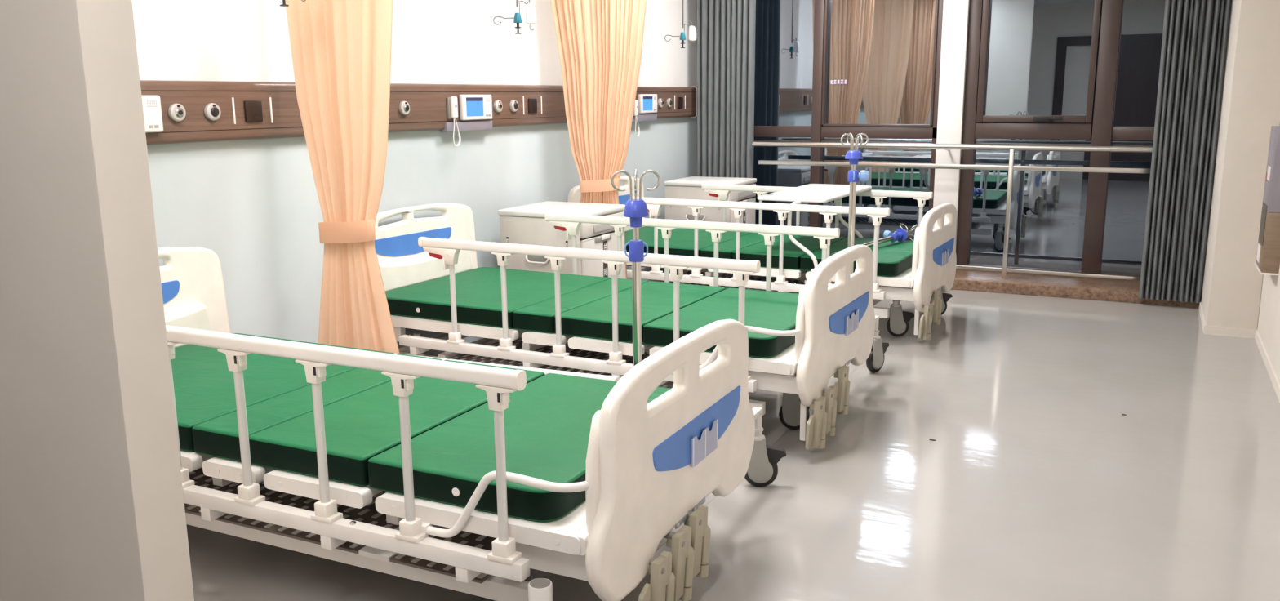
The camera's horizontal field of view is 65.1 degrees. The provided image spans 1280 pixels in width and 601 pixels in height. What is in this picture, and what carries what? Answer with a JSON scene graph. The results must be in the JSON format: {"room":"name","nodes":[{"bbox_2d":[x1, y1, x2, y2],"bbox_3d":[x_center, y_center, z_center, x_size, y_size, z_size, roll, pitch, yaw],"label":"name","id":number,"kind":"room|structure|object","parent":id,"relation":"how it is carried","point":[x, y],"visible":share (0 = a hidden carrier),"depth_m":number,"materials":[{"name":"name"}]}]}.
{"room":"hospital room","nodes":[
{"label":"hospital room","id":0,"kind":"room"},
{"bbox_2d":[0,0,194,600],"bbox_3d":[-1.680,-0.424,2.063,1.820,2.750,0.102,5,13,26],"label":"wall","id":1,"kind":"structure","parent":0,"point":[92,504],"depth_m":1.75,"materials":[{"name":"beige paint"}]},
{"bbox_2d":[131,0,697,355],"bbox_3d":[-1.778,-0.806,3.957,0.100,2.750,10.200,5,13,26],"label":"wall","id":2,"kind":"structure","parent":0,"point":[253,203],"depth_m":4.92,"materials":[{"name":"white paint"}]},
{"bbox_2d":[140,80,697,144],"bbox_3d":[-1.219,-0.933,4.875,0.062,0.253,7.355,5,13,26],"label":"panel","id":3,"kind":"object","parent":2,"relation":"attached to","point":[282,118],"visible":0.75,"depth_m":4.36,"materials":[{"name":"brown wood"}]},
{"bbox_2d":[142,95,163,133],"bbox_3d":[-1.839,-0.668,3.602,0.030,0.134,0.270,5,13,26],"label":"intercom","id":4,"kind":"object","parent":3,"relation":"attached to","point":[152,108],"visible":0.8,"depth_m":3.68,"materials":[{"name":"white plastic"}]},
{"bbox_2d":[146,100,156,106],"bbox_3d":[-1.785,-0.719,3.671,0.001,0.021,0.040,5,13,26],"label":"speaker grille","id":5,"kind":"object","parent":4,"relation":"attached to","point":[149,103],"depth_m":3.67,"materials":[{"name":"white plastic"}]},
{"bbox_2d":[168,103,186,121],"bbox_3d":[-1.743,-0.709,3.788,0.030,0.068,0.068,5,13,26],"label":"outlet","id":6,"kind":"object","parent":3,"relation":"attached to","point":[176,112],"visible":1,"depth_m":3.77,"materials":[{"name":"white plastic"}]},
{"bbox_2d":[174,107,183,117],"bbox_3d":[-1.743,-0.709,3.788,0.030,0.036,0.036,5,13,26],"label":"socket","id":7,"kind":"object","parent":6,"relation":"attached to","point":[179,112],"depth_m":3.78,"materials":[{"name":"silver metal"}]},
{"bbox_2d":[204,102,221,120],"bbox_3d":[-1.669,-0.739,3.930,0.030,0.068,0.068,5,13,26],"label":"outlet","id":8,"kind":"object","parent":3,"relation":"attached to","point":[212,112],"visible":1,"depth_m":3.92,"materials":[{"name":"white plastic"}]},
{"bbox_2d":[210,106,218,116],"bbox_3d":[-1.669,-0.739,3.930,0.030,0.036,0.036,5,13,26],"label":"socket","id":9,"kind":"object","parent":8,"relation":"attached to","point":[214,110],"depth_m":3.92,"materials":[{"name":"black plastic"}]},
{"bbox_2d":[244,100,262,122],"bbox_3d":[-1.584,-0.775,4.114,0.012,0.086,0.086,5,13,26],"label":"power socket","id":10,"kind":"object","parent":3,"relation":"attached to","point":[253,108],"visible":1,"depth_m":4.11,"materials":[{"name":"brown plastic"}]},
{"bbox_2d":[398,101,409,115],"bbox_3d":[-1.153,-0.945,4.930,0.030,0.068,0.068,5,13,26],"label":"outlet","id":11,"kind":"object","parent":3,"relation":"attached to","point":[404,107],"visible":1,"depth_m":4.92,"materials":[{"name":"white plastic"}]},
{"bbox_2d":[404,104,408,111],"bbox_3d":[-1.153,-0.945,4.930,0.030,0.036,0.036,5,13,26],"label":"socket","id":12,"kind":"object","parent":11,"relation":"attached to","point":[406,106],"depth_m":4.92,"materials":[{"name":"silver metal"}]},
{"bbox_2d":[446,96,461,146],"bbox_3d":[-0.977,-0.938,5.271,0.042,0.261,0.063,5,13,26],"label":"handset","id":13,"kind":"object","parent":3,"relation":"attached to","point":[451,102],"visible":1,"depth_m":5.24,"materials":[{"name":"white plastic"}]},
{"bbox_2d":[440,120,493,132],"bbox_3d":[-0.933,-0.943,5.426,0.042,0.050,0.414,5,13,26],"label":"tray","id":14,"kind":"object","parent":3,"relation":"on","point":[447,126],"depth_m":5.39,"materials":[{"name":"purple plastic"}]},
{"bbox_2d":[458,94,492,119],"bbox_3d":[-0.889,-1.048,5.442,0.030,0.134,0.270,5,13,26],"label":"monitor","id":15,"kind":"object","parent":3,"relation":"on","point":[472,107],"visible":1,"depth_m":5.41,"materials":[{"name":"white plastic"}]},
{"bbox_2d":[493,99,502,112],"bbox_3d":[-0.791,-1.090,5.631,0.030,0.068,0.068,5,13,26],"label":"outlet","id":16,"kind":"object","parent":3,"relation":"attached to","point":[498,106],"visible":1,"depth_m":5.61,"materials":[{"name":"white plastic"}]},
{"bbox_2d":[497,102,502,109],"bbox_3d":[-0.791,-1.090,5.631,0.030,0.036,0.036,5,13,26],"label":"socket","id":17,"kind":"object","parent":16,"relation":"attached to","point":[500,104],"depth_m":5.62,"materials":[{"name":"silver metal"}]},
{"bbox_2d":[509,99,518,111],"bbox_3d":[-0.719,-1.119,5.770,0.030,0.068,0.068,5,13,26],"label":"outlet","id":18,"kind":"object","parent":3,"relation":"attached to","point":[513,104],"visible":1,"depth_m":5.75,"materials":[{"name":"white plastic"}]},
{"bbox_2d":[514,102,518,109],"bbox_3d":[-0.719,-1.119,5.770,0.030,0.036,0.036,5,13,26],"label":"socket","id":19,"kind":"object","parent":18,"relation":"attached to","point":[516,105],"depth_m":5.76,"materials":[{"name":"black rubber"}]},
{"bbox_2d":[528,97,537,113],"bbox_3d":[-0.636,-1.155,5.949,0.012,0.086,0.086,5,13,26],"label":"power socket","id":20,"kind":"object","parent":3,"relation":"attached to","point":[532,102],"visible":1,"depth_m":5.94,"materials":[{"name":"brown plastic"}]},
{"bbox_2d":[632,99,639,137],"bbox_3d":[-0.032,-1.286,7.106,0.042,0.261,0.063,5,13,26],"label":"handset","id":21,"kind":"object","parent":3,"relation":"attached to","point":[636,105],"visible":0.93,"depth_m":7.09,"materials":[{"name":"white plastic"}]},
{"bbox_2d":[631,113,657,121],"bbox_3d":[0.015,-1.322,7.261,0.042,0.050,0.414,5,13,26],"label":"tray","id":22,"kind":"object","parent":3,"relation":"on","point":[642,117],"depth_m":7.27,"materials":[{"name":"purple plastic"}]},
{"bbox_2d":[637,93,657,113],"bbox_3d":[0.057,-1.426,7.272,0.030,0.134,0.270,5,13,26],"label":"monitor","id":23,"kind":"object","parent":3,"relation":"on","point":[647,103],"visible":0.99,"depth_m":7.24,"materials":[{"name":"white plastic"}]},
{"bbox_2d":[657,97,663,107],"bbox_3d":[0.158,-1.469,7.467,0.030,0.068,0.068,5,13,26],"label":"outlet","id":24,"kind":"object","parent":3,"relation":"attached to","point":[660,102],"visible":1,"depth_m":7.45,"materials":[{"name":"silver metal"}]},
{"bbox_2d":[666,97,672,106],"bbox_3d":[0.228,-1.497,7.603,0.030,0.068,0.068,5,13,26],"label":"outlet","id":25,"kind":"object","parent":3,"relation":"attached to","point":[669,102],"visible":1,"depth_m":7.58,"materials":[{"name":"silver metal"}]},
{"bbox_2d":[677,97,683,108],"bbox_3d":[0.313,-1.534,7.786,0.012,0.086,0.086,5,13,26],"label":"power socket","id":26,"kind":"object","parent":3,"relation":"attached to","point":[680,100],"visible":1,"depth_m":7.78,"materials":[{"name":"brown plastic"}]},
{"bbox_2d":[186,279,1279,600],"bbox_3d":[0.046,0.758,3.337,4.163,0.101,10.200,5,13,26],"label":"floor","id":27,"kind":"structure","parent":0,"point":[1034,483],"depth_m":3.52,"materials":[{"name":"tile"}]},
{"bbox_2d":[157,246,786,600],"bbox_3d":[-0.782,0.298,3.304,2.290,0.828,1.463,5,13,25],"label":"hospital bed","id":28,"kind":"object","parent":27,"relation":"on","point":[651,468],"visible":0.63,"depth_m":2.54,"materials":[{"name":"beige plastic"}]},
{"bbox_2d":[184,457,496,582],"bbox_3d":[-0.799,0.534,3.142,1.380,0.030,0.950,5,13,25],"label":"frame","id":29,"kind":"object","parent":28,"relation":"attached to","point":[368,513],"depth_m":2.74,"materials":[{"name":"white metal"}]},
{"bbox_2d":[171,333,671,521],"bbox_3d":[-0.906,0.325,3.150,1.997,0.082,0.906,5,13,25],"label":"mattress","id":30,"kind":"object","parent":28,"relation":"on","point":[548,422],"visible":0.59,"depth_m":2.82,"materials":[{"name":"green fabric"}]},
{"bbox_2d":[610,168,660,367],"bbox_3d":[-0.011,0.017,3.317,0.119,0.891,0.119,-12,16,-44],"label":"pole","id":31,"kind":"object","parent":28,"relation":"on","point":[635,209],"visible":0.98,"depth_m":3.26,"materials":[{"name":"silver metal"}]},
{"bbox_2d":[497,200,625,278],"bbox_3d":[-0.435,-0.162,5.766,0.547,0.748,0.538,5,13,26],"label":"base cabinet","id":32,"kind":"object","parent":27,"relation":"on","point":[526,224],"visible":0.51,"depth_m":5.55,"materials":[{"name":"white plastic"}]},
{"bbox_2d":[374,203,888,448],"bbox_3d":[-0.038,-0.013,4.812,2.290,0.828,1.525,5,13,27],"label":"hospital bed","id":33,"kind":"object","parent":27,"relation":"on","point":[837,324],"visible":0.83,"depth_m":4.22,"materials":[{"name":"beige plastic"}]},
{"bbox_2d":[438,336,702,388],"bbox_3d":[-0.077,0.229,4.619,1.380,0.030,0.950,5,13,27],"label":"bed rail","id":34,"kind":"object","parent":33,"relation":"attached to","point":[487,341],"depth_m":4.51,"materials":[{"name":"white metal"}]},
{"bbox_2d":[385,266,799,357],"bbox_3d":[-0.183,0.020,4.630,1.997,0.082,0.906,5,13,27],"label":"mattress","id":35,"kind":"object","parent":33,"relation":"on","point":[586,301],"visible":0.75,"depth_m":4.46,"materials":[{"name":"green fabric"}]},
{"bbox_2d":[840,133,869,274],"bbox_3d":[0.983,-0.288,4.628,0.120,0.953,0.103,5,13,26],"label":"pole","id":36,"kind":"object","parent":33,"relation":"on","point":[852,155],"visible":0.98,"depth_m":4.56,"materials":[{"name":"silver metal"}]},
{"bbox_2d":[663,176,756,223],"bbox_3d":[0.533,-0.534,7.564,0.547,0.748,0.538,5,13,26],"label":"base cabinet","id":37,"kind":"object","parent":27,"relation":"on","point":[687,188],"visible":0.34,"depth_m":7.35,"materials":[{"name":"white"}]},
{"bbox_2d":[567,176,956,340],"bbox_3d":[0.784,-0.328,6.332,2.290,0.828,1.123,6,13,28],"label":"hospital bed","id":38,"kind":"object","parent":27,"relation":"on","point":[932,272],"visible":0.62,"depth_m":5.74,"materials":[{"name":"beige plastic"}]},
{"bbox_2d":[646,271,835,293],"bbox_3d":[0.836,-0.121,6.313,1.380,0.030,0.950,6,13,28],"label":"frame","id":39,"kind":"object","parent":38,"relation":"attached to","point":[728,276],"depth_m":6.34,"materials":[{"name":"white metal"}]},
{"bbox_2d":[624,226,913,276],"bbox_3d":[0.732,-0.331,6.327,1.997,0.082,0.906,6,13,28],"label":"mattress","id":40,"kind":"object","parent":38,"relation":"on","point":[894,259],"visible":0.48,"depth_m":6.07,"materials":[{"name":"green fabric"}]},
{"bbox_2d":[831,222,918,255],"bbox_3d":[1.384,-0.360,5.986,0.120,0.115,0.931,10,16,43],"label":"pole","id":41,"kind":"object","parent":40,"relation":"on","point":[900,234],"visible":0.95,"depth_m":6.16,"materials":[{"name":"silver metal"}]},
{"bbox_2d":[757,183,871,271],"bbox_3d":[1.077,-0.465,6.141,0.435,0.410,1.024,6,13,28],"label":"table","id":42,"kind":"object","parent":38,"relation":"on","point":[811,193],"visible":0.77,"depth_m":5.91,"materials":[{"name":"white plastic"}]},
{"bbox_2d":[933,0,969,244],"bbox_3d":[2.304,-1.532,7.374,0.176,2.750,0.200,5,13,26],"label":"wall column","id":43,"kind":"structure","parent":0,"point":[955,20],"depth_m":7.29,"materials":[{"name":"white paint"}]},
{"bbox_2d":[1200,0,1279,329],"bbox_3d":[3.665,-1.276,6.054,0.251,2.750,1.450,5,13,26],"label":"wall pillar","id":44,"kind":"structure","parent":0,"point":[1232,286],"depth_m":5.54,"materials":[{"name":"beige paint"}]},
{"bbox_2d":[1257,265,1279,383],"bbox_3d":[1.847,-0.471,2.153,0.100,2.750,10.200,5,13,26],"label":"wall","id":45,"kind":"structure","parent":0,"point":[1268,320],"depth_m":5.08,"materials":[{"name":"beige paint"}]},
{"bbox_2d":[1198,301,1279,402],"bbox_3d":[2.338,0.581,3.741,0.260,0.050,6.040,5,13,26],"label":"baseboard","id":46,"kind":"structure","parent":45,"relation":"attached to","point":[1207,330],"depth_m":5.64,"materials":[{"name":"beige paint"}]},
{"bbox_2d":[1254,124,1279,275],"bbox_3d":[3.193,-0.723,5.010,0.077,1.152,0.348,5,13,26],"label":"wall panel","id":47,"kind":"object","parent":45,"relation":"attached to","point":[1268,255],"depth_m":4.95,"materials":[{"name":"brown wood"}]},
{"bbox_3d":[0.022,-2.035,2.772,4.163,0.100,10.200,5,13,26],"label":"ceiling","id":48,"kind":"structure","parent":0,"visible":0},
{"bbox_2d":[280,0,288,6],"bbox_3d":[-1.384,-1.628,3.703,0.192,1.045,0.044,0,11,1],"label":"hanger","id":49,"kind":"object","parent":48,"relation":"hanging from","point":[283,4],"visible":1,"depth_m":3.80,"materials":[{"name":"metal"}]},
{"bbox_2d":[284,0,399,353],"bbox_3d":[-1.209,-0.957,4.037,0.661,2.495,0.099,5,13,26],"label":"privacy curtain","id":50,"kind":"object","parent":48,"relation":"hanging from","point":[340,50],"visible":0.92,"depth_m":4.10,"materials":[{"name":"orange fabric"}]},
{"bbox_2d":[493,0,528,34],"bbox_3d":[-0.667,-1.903,5.093,0.192,1.068,0.044,0,11,1],"label":"hanger","id":51,"kind":"object","parent":48,"relation":"hanging from","point":[517,19],"visible":1,"depth_m":5.17,"materials":[{"name":"metal"}]},
{"bbox_2d":[525,0,536,30],"bbox_3d":[-0.564,-1.476,5.186,0.056,0.158,0.030,0,11,1],"label":"bag","id":52,"kind":"object","parent":51,"relation":"hanging from","point":[531,15],"visible":1,"depth_m":5.17,"materials":[{"name":"plastic"}]},
{"bbox_2d":[550,0,646,279],"bbox_3d":[-0.239,-1.323,5.806,0.681,2.495,0.100,5,13,26],"label":"privacy curtain","id":53,"kind":"object","parent":48,"relation":"hanging from","point":[599,42],"visible":0.66,"depth_m":5.82,"materials":[{"name":"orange fabric"}]},
{"bbox_2d":[664,0,691,48],"bbox_3d":[0.263,-2.279,6.892,0.192,1.061,0.044,0,11,1],"label":"hanger","id":54,"kind":"object","parent":48,"relation":"hanging from","point":[682,37],"visible":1,"depth_m":6.96,"materials":[{"name":"metal"}]},
{"bbox_2d":[688,22,696,45],"bbox_3d":[0.366,-1.854,6.983,0.056,0.158,0.030,0,11,1],"label":"bag","id":55,"kind":"object","parent":54,"relation":"hanging from","point":[692,33],"visible":1,"depth_m":6.97,"materials":[{"name":"plastic"}]},
{"bbox_2d":[697,0,755,177],"bbox_3d":[0.658,-1.651,7.836,0.475,2.672,0.077,5,13,26],"label":"window curtain","id":56,"kind":"object","parent":48,"relation":"hanging from","point":[726,28],"visible":0.72,"depth_m":7.82,"materials":[{"name":"grey fabric"}]},
{"bbox_2d":[1138,0,1231,302],"bbox_3d":[3.402,-1.328,6.208,0.360,2.705,0.077,5,13,26],"label":"window curtain","id":57,"kind":"object","parent":48,"relation":"hanging from","point":[1195,33],"visible":1,"depth_m":6.27,"materials":[{"name":"grey fabric"}]},
{"label":"outside","id":58,"kind":"structure","parent":0,"visible":0},
{"bbox_2d":[829,78,848,85],"bbox_3d":[8.901,-9.786,44.940,0.840,0.320,0.130,5,13,26],"label":"sign","id":59,"kind":"object","parent":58,"point":[833,82],"visible":1,"depth_m":44.90,"materials":[{"name":"white"}]},
{"bbox_3d":[2.169,-2.802,7.227,3.712,0.200,0.200,5,13,26],"label":"wall","id":60,"kind":"structure","parent":0,"visible":0},
{"bbox_2d":[753,0,943,227],"bbox_3d":[1.358,-1.554,7.838,1.928,2.475,0.115,5,13,26],"label":"window","id":61,"kind":"structure","parent":60,"relation":"in","point":[819,129],"depth_m":7.69,"materials":[{"name":"brown wood"}]},
{"bbox_2d":[751,0,1154,280],"bbox_3d":[2.343,-1.429,7.180,3.133,2.475,0.421,5,13,26],"label":"window","id":62,"kind":"structure","parent":60,"relation":"in","point":[976,125],"depth_m":7.05,"materials":[{"name":"brown wood"}]},
{"bbox_2d":[951,268,1199,307],"bbox_3d":[2.064,-0.191,7.500,3.712,0.075,0.560,5,13,26],"label":"window sill","id":63,"kind":"structure","parent":60,"relation":"attached to","point":[1019,283],"depth_m":6.91,"materials":[{"name":"brown stone"}]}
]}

